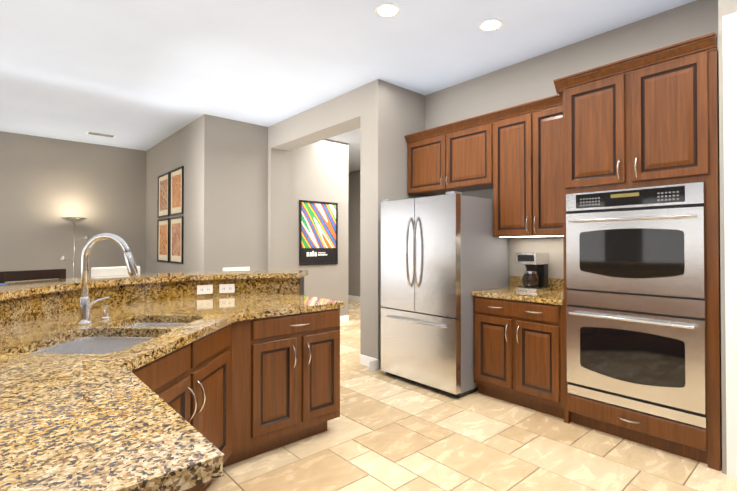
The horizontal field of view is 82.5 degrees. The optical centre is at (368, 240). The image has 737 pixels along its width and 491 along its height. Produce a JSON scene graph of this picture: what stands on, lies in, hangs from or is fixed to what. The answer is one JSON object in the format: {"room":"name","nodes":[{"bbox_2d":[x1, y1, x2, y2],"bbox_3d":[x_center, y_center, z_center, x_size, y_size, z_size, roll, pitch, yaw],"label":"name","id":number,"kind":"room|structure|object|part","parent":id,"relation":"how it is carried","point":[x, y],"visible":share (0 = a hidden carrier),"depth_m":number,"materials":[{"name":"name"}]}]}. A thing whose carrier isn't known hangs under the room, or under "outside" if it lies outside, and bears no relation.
{"room":"kitchen","nodes":[
{"label":"kitchen","id":0,"kind":"room"},
{"bbox_2d":[0,131,145,282],"bbox_3d":[-7.284,-0.177,5.276,8.420,3.100,0.150,1,-1,-41],"label":"wall","id":1,"kind":"structure","parent":0,"point":[46,184],"depth_m":7.10,"materials":[{"name":"paint"}]},
{"bbox_2d":[76,233,135,292],"bbox_3d":[-1.341,0.142,2.146,0.193,0.365,0.194,1,-1,-41],"label":"faucet","id":2,"kind":"object","parent":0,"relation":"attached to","point":[86,284],"depth_m":2.15,"materials":[{"name":"silver metal"}]},
{"bbox_2d":[146,117,199,273],"bbox_3d":[-3.209,-0.160,6.889,0.173,3.100,2.820,1,-1,-41],"label":"wall","id":3,"kind":"structure","parent":0,"point":[179,148],"depth_m":6.61,"materials":[{"name":"paint"}]},
{"bbox_3d":[-3.439,-0.008,7.032,0.020,0.720,0.620,1,-1,-41],"label":"picture","id":4,"kind":"part","parent":3,"relation":"part of"},
{"bbox_3d":[-3.439,-0.758,7.040,0.020,0.720,0.620,1,-1,-41],"label":"picture","id":5,"kind":"part","parent":3,"relation":"part of"},
{"bbox_3d":[-2.989,-0.014,6.522,0.020,0.720,0.620,1,-1,-41],"label":"picture","id":6,"kind":"part","parent":3,"relation":"part of"},
{"bbox_3d":[-2.989,-0.763,6.530,0.020,0.720,0.620,1,-1,-41],"label":"picture","id":7,"kind":"part","parent":3,"relation":"part of"},
{"bbox_2d":[200,114,347,315],"bbox_3d":[-1.337,-0.163,6.560,2.500,3.100,0.150,1,-1,-41],"label":"wall","id":8,"kind":"structure","parent":0,"point":[233,193],"depth_m":6.17,"materials":[{"name":"paint"}]},
{"bbox_2d":[223,267,249,270],"bbox_3d":[-1.877,0.411,5.972,0.400,0.080,0.008,1,-1,-41],"label":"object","id":9,"kind":"object","parent":8,"relation":"attached to","point":[236,269],"visible":0.64,"depth_m":5.97,"materials":[{"name":"white"}]},
{"bbox_2d":[299,200,337,265],"bbox_3d":[-0.810,-0.130,6.907,0.750,1.040,0.020,1,-1,-41],"label":"poster","id":10,"kind":"object","parent":8,"relation":"attached to","point":[318,232],"visible":0.92,"depth_m":6.89,"materials":[{"name":"multicoloured paper"}]},
{"bbox_2d":[340,315,348,321],"bbox_3d":[-1.277,1.331,6.484,2.490,0.110,0.020,1,-1,-41],"label":"baseboard","id":11,"kind":"structure","parent":8,"relation":"attached to","point":[344,318],"depth_m":7.24,"materials":[{"name":"white wood"}]},
{"bbox_2d":[268,126,288,269],"bbox_3d":[-1.367,-0.165,6.374,0.310,3.100,0.090,1,-1,-41],"label":"wall","id":12,"kind":"structure","parent":0,"point":[278,209],"depth_m":6.32,"materials":[{"name":"paint"}]},
{"bbox_2d":[271,87,359,150],"bbox_3d":[-0.655,-1.559,5.582,0.310,0.330,2.060,1,-1,-41],"label":"wall","id":13,"kind":"structure","parent":0,"point":[336,116],"depth_m":5.39,"materials":[{"name":"paint"}]},
{"bbox_2d":[0,0,695,172],"bbox_3d":[-2.203,-1.811,2.993,13.000,0.120,13.600,1,-1,-41],"label":"ceiling","id":14,"kind":"structure","parent":0,"point":[144,75],"depth_m":3.88,"materials":[{"name":"paint"}]},
{"bbox_2d":[85,131,116,137],"bbox_3d":[-4.285,-1.706,6.730,0.400,0.010,0.180,1,-1,-41],"label":"ceiling vent","id":15,"kind":"object","parent":14,"relation":"in","point":[100,134],"visible":1,"depth_m":6.71,"materials":[{"name":"white metal"}]},
{"bbox_2d":[375,3,400,17],"bbox_3d":[0.147,-1.747,3.185,0.195,0.003,0.195,0,-1,28],"label":"recessed light","id":16,"kind":"object","parent":14,"relation":"in","point":[387,10],"depth_m":3.18,"materials":[{"name":"white"}]},
{"bbox_2d":[478,19,503,31],"bbox_3d":[0.989,-1.745,3.394,0.195,0.003,0.195,-1,-1,43],"label":"recessed light","id":17,"kind":"object","parent":14,"relation":"in","point":[488,25],"depth_m":3.40,"materials":[{"name":"white"}]},
{"bbox_2d":[348,170,359,296],"bbox_3d":[0.265,-0.132,9.513,0.150,3.100,7.060,1,-1,-41],"label":"wall","id":18,"kind":"structure","parent":0,"point":[354,233],"depth_m":10.10,"materials":[{"name":"paint"}]},
{"bbox_2d":[348,295,359,300],"bbox_3d":[0.204,1.363,9.443,0.014,0.110,6.760,1,-1,-41],"label":"baseboard","id":19,"kind":"structure","parent":18,"relation":"attached to","point":[350,297],"depth_m":10.06,"materials":[{"name":"white wood"}]},
{"bbox_2d":[360,79,424,368],"bbox_3d":[0.347,-0.181,4.885,0.910,3.100,0.290,1,-1,-41],"label":"wall","id":20,"kind":"structure","parent":0,"point":[392,116],"depth_m":4.60,"materials":[{"name":"paint"}]},
{"bbox_2d":[360,354,378,370],"bbox_3d":[-0.005,1.311,4.550,0.040,0.110,0.304,1,-1,-41],"label":"baseboard","id":21,"kind":"structure","parent":20,"relation":"attached to","point":[371,363],"depth_m":4.49,"materials":[{"name":"white wood"}]},
{"bbox_2d":[404,112,491,195],"bbox_3d":[0.917,-0.863,4.453,0.325,0.656,1.098,1,-1,-41],"label":"upper cabinet","id":22,"kind":"object","parent":20,"relation":"attached to","point":[456,156],"depth_m":4.30,"materials":[{"name":"brown wood"}]},
{"bbox_2d":[205,300,736,490],"bbox_3d":[-2.196,1.346,2.907,12.796,0.002,13.405,1,-1,-41],"label":"floor","id":23,"kind":"structure","parent":0,"point":[466,457],"depth_m":2.65,"materials":[{"name":"tile"}]},
{"bbox_2d":[0,269,65,283],"bbox_3d":[-2.245,0.778,2.930,0.420,1.140,0.420,0,-1,27],"label":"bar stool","id":24,"kind":"object","parent":23,"relation":"on","point":[8,276],"visible":0.06,"depth_m":3.00,"materials":[{"name":"brown wood"}]},
{"bbox_2d":[59,217,89,277],"bbox_3d":[-4.834,0.504,6.889,0.414,1.772,0.356,1,-1,-41],"label":"floor lamp","id":25,"kind":"object","parent":23,"relation":"on","point":[73,220],"visible":0.75,"depth_m":6.88,"materials":[{"name":"silver metal"}]},
{"bbox_2d":[91,266,139,276],"bbox_3d":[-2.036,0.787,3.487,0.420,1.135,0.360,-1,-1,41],"label":"sofa","id":26,"kind":"object","parent":23,"relation":"on","point":[107,271],"visible":0.1,"depth_m":3.52,"materials":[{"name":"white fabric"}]},
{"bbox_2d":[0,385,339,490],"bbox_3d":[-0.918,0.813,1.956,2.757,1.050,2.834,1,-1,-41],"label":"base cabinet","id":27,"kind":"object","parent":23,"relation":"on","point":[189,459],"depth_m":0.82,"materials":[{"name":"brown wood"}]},
{"bbox_2d":[0,270,343,476],"bbox_3d":[-1.001,0.268,2.013,3.088,0.040,3.048,1,-1,-41],"label":"countertop","id":28,"kind":"structure","parent":27,"relation":"on","point":[81,373],"depth_m":2.10,"materials":[{"name":"beige stone"}]},
{"bbox_2d":[381,191,508,397],"bbox_3d":[0.726,0.470,4.170,0.918,1.782,0.934,1,-1,-41],"label":"fridge","id":29,"kind":"object","parent":23,"relation":"on","point":[443,257],"visible":0.96,"depth_m":3.81,"materials":[{"name":"grey metal"}]},
{"bbox_2d":[474,296,559,417],"bbox_3d":[1.420,0.919,3.620,0.647,0.875,0.790,1,-1,-41],"label":"base cabinet","id":30,"kind":"object","parent":23,"relation":"on","point":[517,342],"depth_m":3.38,"materials":[{"name":"brown wood"}]},
{"bbox_2d":[472,288,559,303],"bbox_3d":[1.416,0.461,3.623,0.655,0.040,0.788,1,-1,-41],"label":"countertop","id":31,"kind":"structure","parent":30,"relation":"on","point":[552,295],"depth_m":3.52,"materials":[{"name":"beige stone"}]},
{"bbox_2d":[516,253,549,291],"bbox_3d":[1.467,0.274,3.761,0.270,0.335,0.190,1,-1,-41],"label":"coffee maker","id":32,"kind":"object","parent":31,"relation":"on","point":[535,277],"visible":1,"depth_m":3.70,"materials":[{"name":"silver metal"}]},
{"bbox_2d":[556,32,721,470],"bbox_3d":[1.973,0.071,2.990,0.663,2.556,0.900,1,-1,-41],"label":"tall cabinet","id":33,"kind":"object","parent":23,"relation":"on","point":[609,173],"depth_m":2.72,"materials":[{"name":"brown wood"}]},
{"bbox_2d":[488,96,559,237],"bbox_3d":[1.540,-0.621,3.744,0.325,1.156,0.786,1,-1,-41],"label":"upper cabinet","id":34,"kind":"object","parent":0,"relation":"attached to","point":[526,197],"depth_m":3.69,"materials":[{"name":"brown wood"}]},
{"bbox_2d":[425,0,717,286],"bbox_3d":[1.657,-0.191,3.974,0.150,3.100,2.810,1,-1,-41],"label":"wall","id":35,"kind":"structure","parent":0,"point":[527,81],"depth_m":3.85,"materials":[{"name":"paint"}]},
{"bbox_2d":[718,0,736,473],"bbox_3d":[3.285,-0.221,1.143,0.148,3.100,3.590,1,-1,-41],"label":"wall","id":36,"kind":"structure","parent":0,"point":[726,7],"depth_m":2.43,"materials":[{"name":"paint"}]},
{"bbox_2d":[723,12,736,478],"bbox_3d":[2.420,0.019,2.016,0.052,2.640,1.088,1,-1,-41],"label":"door frame","id":37,"kind":"structure","parent":36,"relation":"attached to","point":[730,107],"depth_m":2.39,"materials":[{"name":"white"}]}
]}

